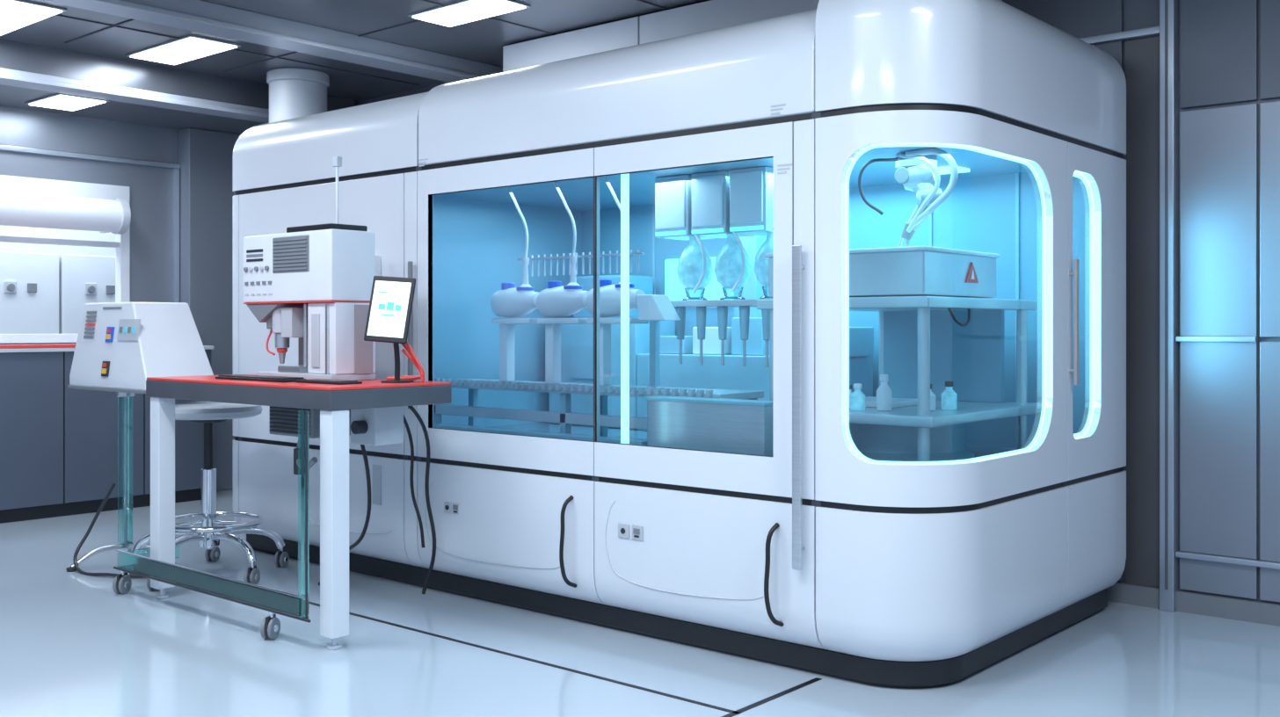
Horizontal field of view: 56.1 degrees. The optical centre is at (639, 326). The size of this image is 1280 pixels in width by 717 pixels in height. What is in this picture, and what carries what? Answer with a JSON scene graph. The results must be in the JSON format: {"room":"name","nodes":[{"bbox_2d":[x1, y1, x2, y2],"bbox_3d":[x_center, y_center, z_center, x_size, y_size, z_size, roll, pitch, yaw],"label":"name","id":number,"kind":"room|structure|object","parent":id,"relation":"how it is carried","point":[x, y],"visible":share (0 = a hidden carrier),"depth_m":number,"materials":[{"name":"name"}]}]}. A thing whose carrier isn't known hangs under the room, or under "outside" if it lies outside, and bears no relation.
{"room":"laboratory","nodes":[
{"label":"laboratory","id":0,"kind":"room"},
{"bbox_2d":[0,342,76,344],"bbox_3d":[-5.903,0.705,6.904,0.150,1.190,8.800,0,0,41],"label":"trim","id":1,"kind":"structure","parent":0,"point":[29,343],"depth_m":8.65,"materials":[{"name":"red plastic"}]},
{"bbox_2d":[0,334,78,343],"bbox_3d":[-4.784,0.083,8.064,0.160,0.065,2.820,0,0,41],"label":"countertop","id":2,"kind":"structure","parent":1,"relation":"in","point":[4,338],"depth_m":8.53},
{"bbox_2d":[172,168,179,302],"bbox_3d":[-3.635,0.030,9.404,0.040,2.540,0.040,0,0,41],"label":"trim","id":3,"kind":"structure","parent":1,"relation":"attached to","point":[175,171],"depth_m":9.39,"materials":[{"name":"metal"}]},
{"bbox_2d":[178,127,237,491],"bbox_3d":[-3.429,-0.125,9.537,0.180,2.850,0.420,0,0,41],"label":"pilaster","id":4,"kind":"object","parent":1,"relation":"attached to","point":[205,156],"visible":0.58,"depth_m":9.47,"materials":[{"name":"metal"}]},
{"bbox_2d":[0,235,120,247],"bbox_3d":[-4.843,-0.620,8.056,0.080,0.040,2.730,0,0,41],"label":"transom","id":5,"kind":"object","parent":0,"point":[3,238],"depth_m":8.73,"materials":[{"name":"grey metal"}]},
{"bbox_2d":[0,129,178,191],"bbox_3d":[-5.903,-1.430,6.904,0.150,0.740,8.800,0,0,41],"label":"wall","id":6,"kind":"structure","parent":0,"point":[11,163],"depth_m":8.91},
{"bbox_2d":[0,174,129,202],"bbox_3d":[-4.817,-1.008,8.079,0.090,0.115,2.800,0,0,41],"label":"light fixture","id":7,"kind":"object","parent":6,"relation":"in","point":[7,183],"depth_m":8.73,"materials":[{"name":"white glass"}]},
{"bbox_2d":[0,190,130,234],"bbox_3d":[-5.091,-0.820,7.511,0.292,0.264,3.780,0,0,41],"label":"ventilation duct","id":8,"kind":"object","parent":6,"relation":"attached to","point":[17,209],"visible":1,"depth_m":8.52,"materials":[{"name":"white plastic"}]},
{"bbox_2d":[0,106,172,163],"bbox_3d":[-6.184,-1.415,6.453,0.020,0.270,7.750,0,0,41],"label":"wall panel","id":9,"kind":"object","parent":6,"relation":"attached to","point":[18,127],"depth_m":8.86,"materials":[{"name":"grey metal"}]},
{"bbox_2d":[0,145,180,168],"bbox_3d":[-6.157,-1.258,6.462,0.040,0.035,7.800,0,0,41],"label":"trim","id":10,"kind":"structure","parent":6,"relation":"attached to","point":[4,148],"depth_m":8.86,"materials":[{"name":"metal"}]},
{"bbox_2d":[129,188,172,302],"bbox_3d":[-3.499,-0.475,9.709,0.150,1.170,1.410,0,0,41],"label":"wall","id":11,"kind":"structure","parent":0,"point":[150,227],"depth_m":9.27,"materials":[{"name":"grey paint"}]},
{"bbox_2d":[115,201,129,302],"bbox_3d":[-3.928,-0.450,9.116,0.090,1.000,0.070,0,0,41],"label":"jamb","id":12,"kind":"object","parent":11,"relation":"attached to","point":[121,253],"depth_m":9.09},
{"bbox_2d":[266,67,329,87],"bbox_3d":[-2.430,-1.760,8.536,0.430,0.080,0.430,0,0,41],"label":"pipe collar","id":13,"kind":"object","parent":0,"point":[280,73],"depth_m":8.35,"materials":[{"name":"grey metal"}]},
{"bbox_2d":[0,0,709,101],"bbox_3d":[-1.681,-1.850,3.417,17.000,0.100,9.000,0,0,41],"label":"ceiling","id":14,"kind":"structure","parent":0,"point":[483,40],"depth_m":7.33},
{"bbox_2d":[0,0,62,35],"bbox_3d":[-3.697,-1.786,6.942,0.850,0.007,0.330,0,0,41],"label":"ceiling light","id":15,"kind":"object","parent":14,"relation":"in","point":[13,15],"visible":1,"depth_m":6.85,"materials":[{"name":"white plastic"}]},
{"bbox_2d":[2,0,66,35],"bbox_3d":[-3.697,-1.794,6.942,0.890,0.012,0.370,0,0,41],"label":"ceiling light panel","id":16,"kind":"object","parent":14,"relation":"in","point":[63,10],"depth_m":6.72,"materials":[{"name":"white plastic"}]},
{"bbox_2d":[24,93,109,110],"bbox_3d":[-3.932,-1.544,8.243,0.540,0.012,0.340,0,0,41],"label":"frame","id":17,"kind":"object","parent":14,"relation":"in","point":[57,94],"depth_m":8.10,"materials":[{"name":"grey metal"}]},
{"bbox_2d":[29,94,105,110],"bbox_3d":[-3.932,-1.536,8.243,0.500,0.007,0.300,0,0,41],"label":"ceiling light","id":18,"kind":"object","parent":14,"relation":"in","point":[61,102],"visible":1,"depth_m":8.22,"materials":[{"name":"white plastic"}]},
{"bbox_2d":[64,19,135,43],"bbox_3d":[-1.849,-1.797,6.063,4.700,0.006,0.012,0,0,41],"label":"joint","id":19,"kind":"object","parent":14,"relation":"attached to","point":[129,20],"visible":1,"depth_m":7.28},
{"bbox_2d":[0,84,267,134],"bbox_3d":[-5.519,-1.675,6.561,0.880,0.250,8.780,0,0,41],"label":"ceiling soffit","id":20,"kind":"structure","parent":14,"relation":"attached to","point":[13,97],"depth_m":8.77,"materials":[{"name":"grey paint"}]},
{"bbox_2d":[0,67,269,114],"bbox_3d":[-5.134,-1.590,6.211,0.160,0.040,8.750,0,0,41],"label":"ceiling beam","id":21,"kind":"structure","parent":14,"relation":"attached to","point":[3,70],"depth_m":8.07,"materials":[{"name":"grey metal"}]},
{"bbox_2d":[0,72,269,123],"bbox_3d":[-5.134,-1.555,6.211,0.220,0.030,8.750,0,0,41],"label":"flange","id":22,"kind":"object","parent":14,"relation":"attached to","point":[5,79],"visible":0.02,"depth_m":8.11,"materials":[{"name":"metal"}]},
{"bbox_2d":[0,38,354,111],"bbox_3d":[-5.153,-1.705,6.227,0.110,0.190,8.750,0,0,41],"label":"beam upstand","id":23,"kind":"structure","parent":14,"relation":"attached to","point":[16,55],"depth_m":8.15,"materials":[{"name":"metal"}]},
{"bbox_2d":[125,35,241,65],"bbox_3d":[-2.968,-1.794,7.793,0.830,0.012,0.350,0,0,41],"label":"ceiling light panel","id":24,"kind":"object","parent":14,"relation":"in","point":[188,36],"depth_m":7.59,"materials":[{"name":"white plastic"}]},
{"bbox_2d":[130,37,237,65],"bbox_3d":[-2.968,-1.786,7.793,0.790,0.007,0.310,0,0,41],"label":"ceiling light","id":25,"kind":"object","parent":14,"relation":"in","point":[192,48],"visible":1,"depth_m":7.76,"materials":[{"name":"white plastic"}]},
{"bbox_2d":[55,14,419,85],"bbox_3d":[-4.149,-1.797,5.993,0.012,0.006,7.700,0,0,41],"label":"joint","id":26,"kind":"object","parent":14,"relation":"attached to","point":[57,14],"visible":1,"depth_m":7.87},
{"bbox_2d":[39,0,502,82],"bbox_3d":[-3.828,-1.685,5.092,0.220,0.030,8.750,0,0,41],"label":"ceiling beam","id":27,"kind":"structure","parent":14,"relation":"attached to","point":[120,8],"depth_m":6.92,"materials":[{"name":"metal"}]},
{"bbox_2d":[223,19,421,71],"bbox_3d":[-1.134,-1.797,6.898,4.700,0.006,0.012,0,0,41],"label":"joint","id":28,"kind":"object","parent":14,"relation":"attached to","point":[414,21],"visible":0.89,"depth_m":7.85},
{"bbox_2d":[412,0,525,27],"bbox_3d":[-0.975,-1.786,6.815,0.650,0.007,0.280,0,0,41],"label":"ceiling light","id":29,"kind":"object","parent":14,"relation":"in","point":[476,10],"visible":1,"depth_m":6.80,"materials":[{"name":"white plastic"}]},
{"bbox_2d":[407,0,530,27],"bbox_3d":[-0.975,-1.794,6.815,0.690,0.012,0.320,0,0,41],"label":"ceiling light panel","id":30,"kind":"object","parent":14,"relation":"in","point":[526,5],"depth_m":6.70,"materials":[{"name":"white plastic"}]},
{"bbox_2d":[421,0,555,35],"bbox_3d":[-2.744,-1.797,4.789,0.012,0.006,7.700,0,0,41],"label":"joint","id":31,"kind":"object","parent":14,"relation":"attached to","point":[431,2],"depth_m":7.09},
{"bbox_2d":[636,0,669,9],"bbox_3d":[-2.061,-1.797,4.203,0.012,0.006,7.700,0,0,41],"label":"joint","id":32,"kind":"object","parent":14,"relation":"attached to","point":[643,1],"depth_m":6.69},
{"bbox_2d":[502,0,1002,72],"bbox_3d":[0.480,-1.558,6.845,3.080,0.475,0.560,0,0,41],"label":"ceiling bulkhead","id":33,"kind":"object","parent":14,"relation":"attached to","point":[711,14],"depth_m":6.85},
{"bbox_2d":[0,489,1279,716],"bbox_3d":[-1.681,1.349,3.417,17.000,0.102,9.000,0,0,41],"label":"floor","id":34,"kind":"structure","parent":0,"point":[71,645],"depth_m":4.64,"materials":[{"name":"white tile"}]},
{"bbox_2d":[0,343,213,523],"bbox_3d":[-4.974,0.710,7.411,0.562,1.180,4.780,0,0,41],"label":"base cabinet","id":35,"kind":"object","parent":34,"relation":"on","point":[61,447],"depth_m":8.24,"materials":[{"name":"grey metal"}]},
{"bbox_2d":[66,396,176,578],"bbox_3d":[-2.763,0.842,6.442,0.790,0.923,0.473,0,0,41],"label":"stand","id":36,"kind":"object","parent":34,"relation":"on","point":[128,544],"visible":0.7,"depth_m":6.57,"materials":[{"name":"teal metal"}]},
{"bbox_2d":[67,302,213,396],"bbox_3d":[-2.682,0.125,6.444,0.870,0.510,0.396,0,0,41],"label":"console","id":37,"kind":"object","parent":36,"relation":"on","point":[119,345],"visible":0.86,"depth_m":6.28,"materials":[{"name":"white plastic"}]},
{"bbox_2d":[83,335,94,338],"bbox_3d":[-2.974,0.053,6.480,0.110,0.013,0.010,0,0,41],"label":"vent","id":38,"kind":"object","parent":37,"relation":"attached to","point":[84,337],"depth_m":6.47,"materials":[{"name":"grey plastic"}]},
{"bbox_2d":[83,331,94,334],"bbox_3d":[-2.972,0.032,6.482,0.110,0.013,0.010,0,0,41],"label":"vent","id":39,"kind":"object","parent":37,"relation":"attached to","point":[84,332],"depth_m":6.47,"materials":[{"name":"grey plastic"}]},
{"bbox_2d":[85,319,95,321],"bbox_3d":[-2.967,-0.035,6.489,0.110,0.013,0.010,0,0,41],"label":"vent","id":40,"kind":"object","parent":37,"relation":"attached to","point":[86,320],"depth_m":6.48,"materials":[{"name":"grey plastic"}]},
{"bbox_2d":[85,323,95,326],"bbox_3d":[-2.968,-0.013,6.486,0.110,0.013,0.010,0,0,41],"label":"vent","id":41,"kind":"object","parent":37,"relation":"attached to","point":[86,324],"depth_m":6.48,"materials":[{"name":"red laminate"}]},
{"bbox_2d":[86,311,97,313],"bbox_3d":[-2.963,-0.079,6.493,0.110,0.013,0.010,0,0,41],"label":"vent","id":42,"kind":"object","parent":37,"relation":"attached to","point":[87,312],"depth_m":6.48,"materials":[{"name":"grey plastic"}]},
{"bbox_2d":[127,401,289,590],"bbox_3d":[-2.230,0.850,6.265,0.788,0.900,0.822,0,0,41],"label":"stool","id":43,"kind":"object","parent":34,"relation":"on","point":[208,535],"visible":0.78,"depth_m":6.24,"materials":[{"name":"grey plastic"}]},
{"bbox_2d":[112,373,451,650],"bbox_3d":[-1.612,0.771,5.659,1.713,1.058,1.004,0,0,41],"label":"lab table","id":44,"kind":"object","parent":34,"relation":"on","point":[371,411],"visible":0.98,"depth_m":5.14,"materials":[{"name":"metal"}]},
{"bbox_2d":[215,374,306,382],"bbox_3d":[-1.724,0.233,5.449,0.550,0.018,0.130,0,0,41],"label":"keyboard","id":45,"kind":"object","parent":44,"relation":"on","point":[238,377],"visible":0.99,"depth_m":5.37,"materials":[{"name":"black plastic"}]},
{"bbox_2d":[243,156,375,380],"bbox_3d":[-1.561,-0.272,5.624,0.730,1.027,0.252,0,0,41],"label":"instrument","id":46,"kind":"object","parent":44,"relation":"on","point":[312,284],"visible":0.98,"depth_m":5.43,"materials":[{"name":"white plastic"}]},
{"bbox_2d":[272,234,309,273],"bbox_3d":[-1.602,-0.333,5.507,0.290,0.165,0.006,0,0,41],"label":"vent","id":47,"kind":"object","parent":46,"relation":"attached to","point":[290,252],"depth_m":5.50,"materials":[{"name":"grey plastic"}]},
{"bbox_2d":[295,378,362,385],"bbox_3d":[-1.341,0.235,5.166,0.320,0.013,0.120,0,0,41],"label":"pad","id":48,"kind":"object","parent":44,"relation":"on","point":[310,381],"visible":1,"depth_m":5.10,"materials":[{"name":"black rubber"}]},
{"bbox_2d":[363,276,416,383],"bbox_3d":[-1.071,0.009,5.234,0.215,0.466,0.159,0,0,13],"label":"display","id":49,"kind":"object","parent":44,"relation":"on","point":[391,299],"visible":1,"depth_m":5.18,"materials":[{"name":"black glass"}]},
{"bbox_2d":[385,341,425,383],"bbox_3d":[-1.037,0.144,5.315,0.104,0.217,0.340,0,0,-35],"label":"cable","id":50,"kind":"object","parent":44,"relation":"on","point":[410,355],"visible":0.9,"depth_m":5.22,"materials":[{"name":"rubber"}]},
{"bbox_2d":[403,406,436,594],"bbox_3d":[-1.099,0.789,5.672,0.189,0.988,0.236,0,0,41],"label":"power cable","id":51,"kind":"object","parent":44,"relation":"hanging from","point":[427,442],"visible":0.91,"depth_m":5.72,"materials":[{"name":"black rubber"}]},
{"bbox_2d":[232,0,1126,689],"bbox_3d":[-0.090,0.000,6.229,4.555,2.600,1.958,0,0,41],"label":"enclosure","id":52,"kind":"object","parent":34,"relation":"on","point":[818,555],"visible":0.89,"depth_m":5.01,"materials":[{"name":"white plastic"}]},
{"bbox_2d":[269,79,327,123],"bbox_3d":[-2.430,-0.210,8.536,0.400,3.020,0.400,0,0,41],"label":"ventilation duct","id":53,"kind":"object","parent":52,"relation":"on","point":[288,98],"depth_m":8.36,"materials":[{"name":"silver metal"}]},
{"bbox_2d":[443,501,460,514],"bbox_3d":[-0.892,0.860,5.697,0.110,0.050,0.014,0,0,41],"label":"socket","id":54,"kind":"object","parent":52,"relation":"attached to","point":[449,507],"depth_m":5.70,"materials":[{"name":"grey plastic"}]},
{"bbox_2d":[433,176,764,445],"bbox_3d":[-0.326,-0.077,5.804,1.950,1.314,0.430,0,0,41],"label":"apparatus","id":55,"kind":"object","parent":52,"relation":"on","point":[556,301],"visible":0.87,"depth_m":5.90,"materials":[{"name":"grey plastic"}]},
{"bbox_2d":[444,378,764,399],"bbox_3d":[-0.293,0.300,5.843,1.950,0.030,0.330,0,0,41],"label":"shelf","id":56,"kind":"object","parent":55,"relation":"attached to","point":[565,390],"depth_m":5.63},
{"bbox_2d":[618,523,643,540],"bbox_3d":[-0.040,0.848,4.967,0.135,0.060,0.014,0,0,41],"label":"socket","id":57,"kind":"object","parent":52,"relation":"attached to","point":[626,531],"depth_m":4.97,"materials":[{"name":"grey plastic"}]},
{"bbox_2d":[635,166,773,386],"bbox_3d":[0.334,-0.075,5.799,1.060,1.310,0.360,0,0,41],"label":"apparatus","id":58,"kind":"object","parent":52,"relation":"on","point":[731,205],"visible":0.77,"depth_m":5.61,"materials":[{"name":"white plastic"}]},
{"bbox_2d":[635,298,757,308],"bbox_3d":[0.330,-0.110,5.802,1.050,0.030,0.360,0,0,41],"label":"shelf","id":59,"kind":"object","parent":58,"relation":"attached to","point":[722,303],"depth_m":5.57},
{"bbox_2d":[643,395,773,456],"bbox_3d":[0.296,0.440,4.994,0.630,0.280,0.130,0,0,41],"label":"box","id":60,"kind":"object","parent":52,"relation":"on","point":[717,425],"visible":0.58,"depth_m":4.93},
{"bbox_2d":[548,235,873,430],"bbox_3d":[0.335,-0.010,6.660,2.040,1.180,0.370,0,0,41],"label":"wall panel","id":61,"kind":"object","parent":52,"relation":"on","point":[577,340],"visible":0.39,"depth_m":6.53,"materials":[{"name":"blue glass"}]},
{"bbox_2d":[756,246,1041,461],"bbox_3d":[1.161,0.131,5.288,0.840,0.898,1.100,0,0,41],"label":"workbench","id":62,"kind":"object","parent":52,"relation":"on","point":[941,341],"visible":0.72,"depth_m":5.08,"materials":[{"name":"white plastic"}]},
{"bbox_2d":[865,396,917,407],"bbox_3d":[1.049,0.330,5.258,0.250,0.030,0.250,0,0,41],"label":"tray","id":63,"kind":"object","parent":62,"relation":"on","point":[870,401],"depth_m":5.16,"materials":[{"name":"white plastic"}]},
{"bbox_2d":[858,147,958,247],"bbox_3d":[1.161,-0.533,5.055,0.455,0.400,0.223,0,0,41],"label":"robotic arm","id":64,"kind":"object","parent":52,"relation":"attached to","point":[917,170],"visible":0.98,"depth_m":4.99},
{"bbox_2d":[937,166,970,174],"bbox_3d":[1.361,-0.723,5.583,0.300,0.015,0.150,0,0,41],"label":"lamp","id":65,"kind":"object","parent":52,"relation":"attached to","point":[942,170],"depth_m":5.49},
{"bbox_2d":[354,0,1279,603],"bbox_3d":[1.887,-0.250,6.120,13.100,3.100,0.150,0,0,41],"label":"wall","id":66,"kind":"structure","parent":0,"point":[1138,14],"depth_m":5.51,"materials":[{"name":"grey metal"}]},
{"bbox_2d":[1079,25,1159,44],"bbox_3d":[2.229,-1.367,5.689,0.580,0.035,0.060,0,0,41],"label":"wall rail","id":67,"kind":"object","parent":66,"relation":"in","point":[1154,31],"depth_m":5.63,"materials":[{"name":"metal"}]},
{"bbox_2d":[1124,35,1159,588],"bbox_3d":[2.352,-0.070,5.613,0.165,2.560,0.015,0,0,41],"label":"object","id":68,"kind":"structure","parent":66,"relation":"in","point":[1141,55],"depth_m":5.61,"materials":[{"name":"grey metal"}]},
{"bbox_2d":[1159,0,1178,611],"bbox_3d":[2.428,-0.250,5.512,0.064,3.100,0.070,0,0,41],"label":"vertical pipe","id":69,"kind":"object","parent":66,"relation":"in","point":[1167,598],"depth_m":5.49,"materials":[{"name":"grey metal"}]},
{"bbox_2d":[1164,0,1167,589],"bbox_3d":[2.404,-0.250,5.484,0.012,2.900,0.005,0,0,41],"label":"groove","id":70,"kind":"object","parent":69,"relation":"in","point":[1166,1],"depth_m":5.48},
{"bbox_2d":[1106,581,1279,626],"bbox_3d":[1.863,1.255,6.016,13.000,0.090,0.040,0,0,41],"label":"baseboard","id":71,"kind":"structure","parent":66,"relation":"attached to","point":[1189,602],"depth_m":5.40,"materials":[{"name":"grey plastic"}]},
{"bbox_2d":[1175,336,1258,341],"bbox_3d":[2.580,0.055,5.381,0.335,0.024,0.040,0,0,41],"label":"wall rail","id":72,"kind":"object","parent":66,"relation":"attached to","point":[1177,338],"visible":1,"depth_m":5.36,"materials":[{"name":"metal"}]},
{"bbox_2d":[1175,551,1279,569],"bbox_3d":[4.583,1.038,3.665,5.610,0.024,0.040,0,0,41],"label":"wall rail","id":73,"kind":"object","parent":66,"relation":"attached to","point":[1179,554],"visible":1,"depth_m":5.33,"materials":[{"name":"metal"}]},
{"label":"outside","id":74,"kind":"structure","parent":0,"visible":0},
{"bbox_2d":[0,225,115,256],"bbox_3d":[-5.917,-0.200,9.154,0.100,3.000,6.200,0,0,41],"label":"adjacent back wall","id":75,"kind":"structure","parent":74,"point":[4,230],"depth_m":10.20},
{"bbox_2d":[0,251,115,334],"bbox_3d":[-5.145,-0.090,9.191,0.425,0.980,2.460,0,0,41],"label":"upper cabinet","id":76,"kind":"object","parent":75,"relation":"attached to","point":[40,293],"visible":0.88,"depth_m":9.47,"materials":[{"name":"white plastic"}]},
{"bbox_2d":[27,283,36,292],"bbox_3d":[-4.740,-0.305,9.364,0.015,0.070,0.070,0,0,41],"label":"switch","id":77,"kind":"object","parent":76,"relation":"attached to","point":[32,287],"depth_m":9.36,"materials":[{"name":"grey plastic"}]},
{"bbox_2d":[106,285,115,294],"bbox_3d":[-4.336,-0.305,9.834,0.015,0.070,0.070,0,0,41],"label":"switch","id":78,"kind":"object","parent":76,"relation":"attached to","point":[110,289],"depth_m":9.83,"materials":[{"name":"grey plastic"}]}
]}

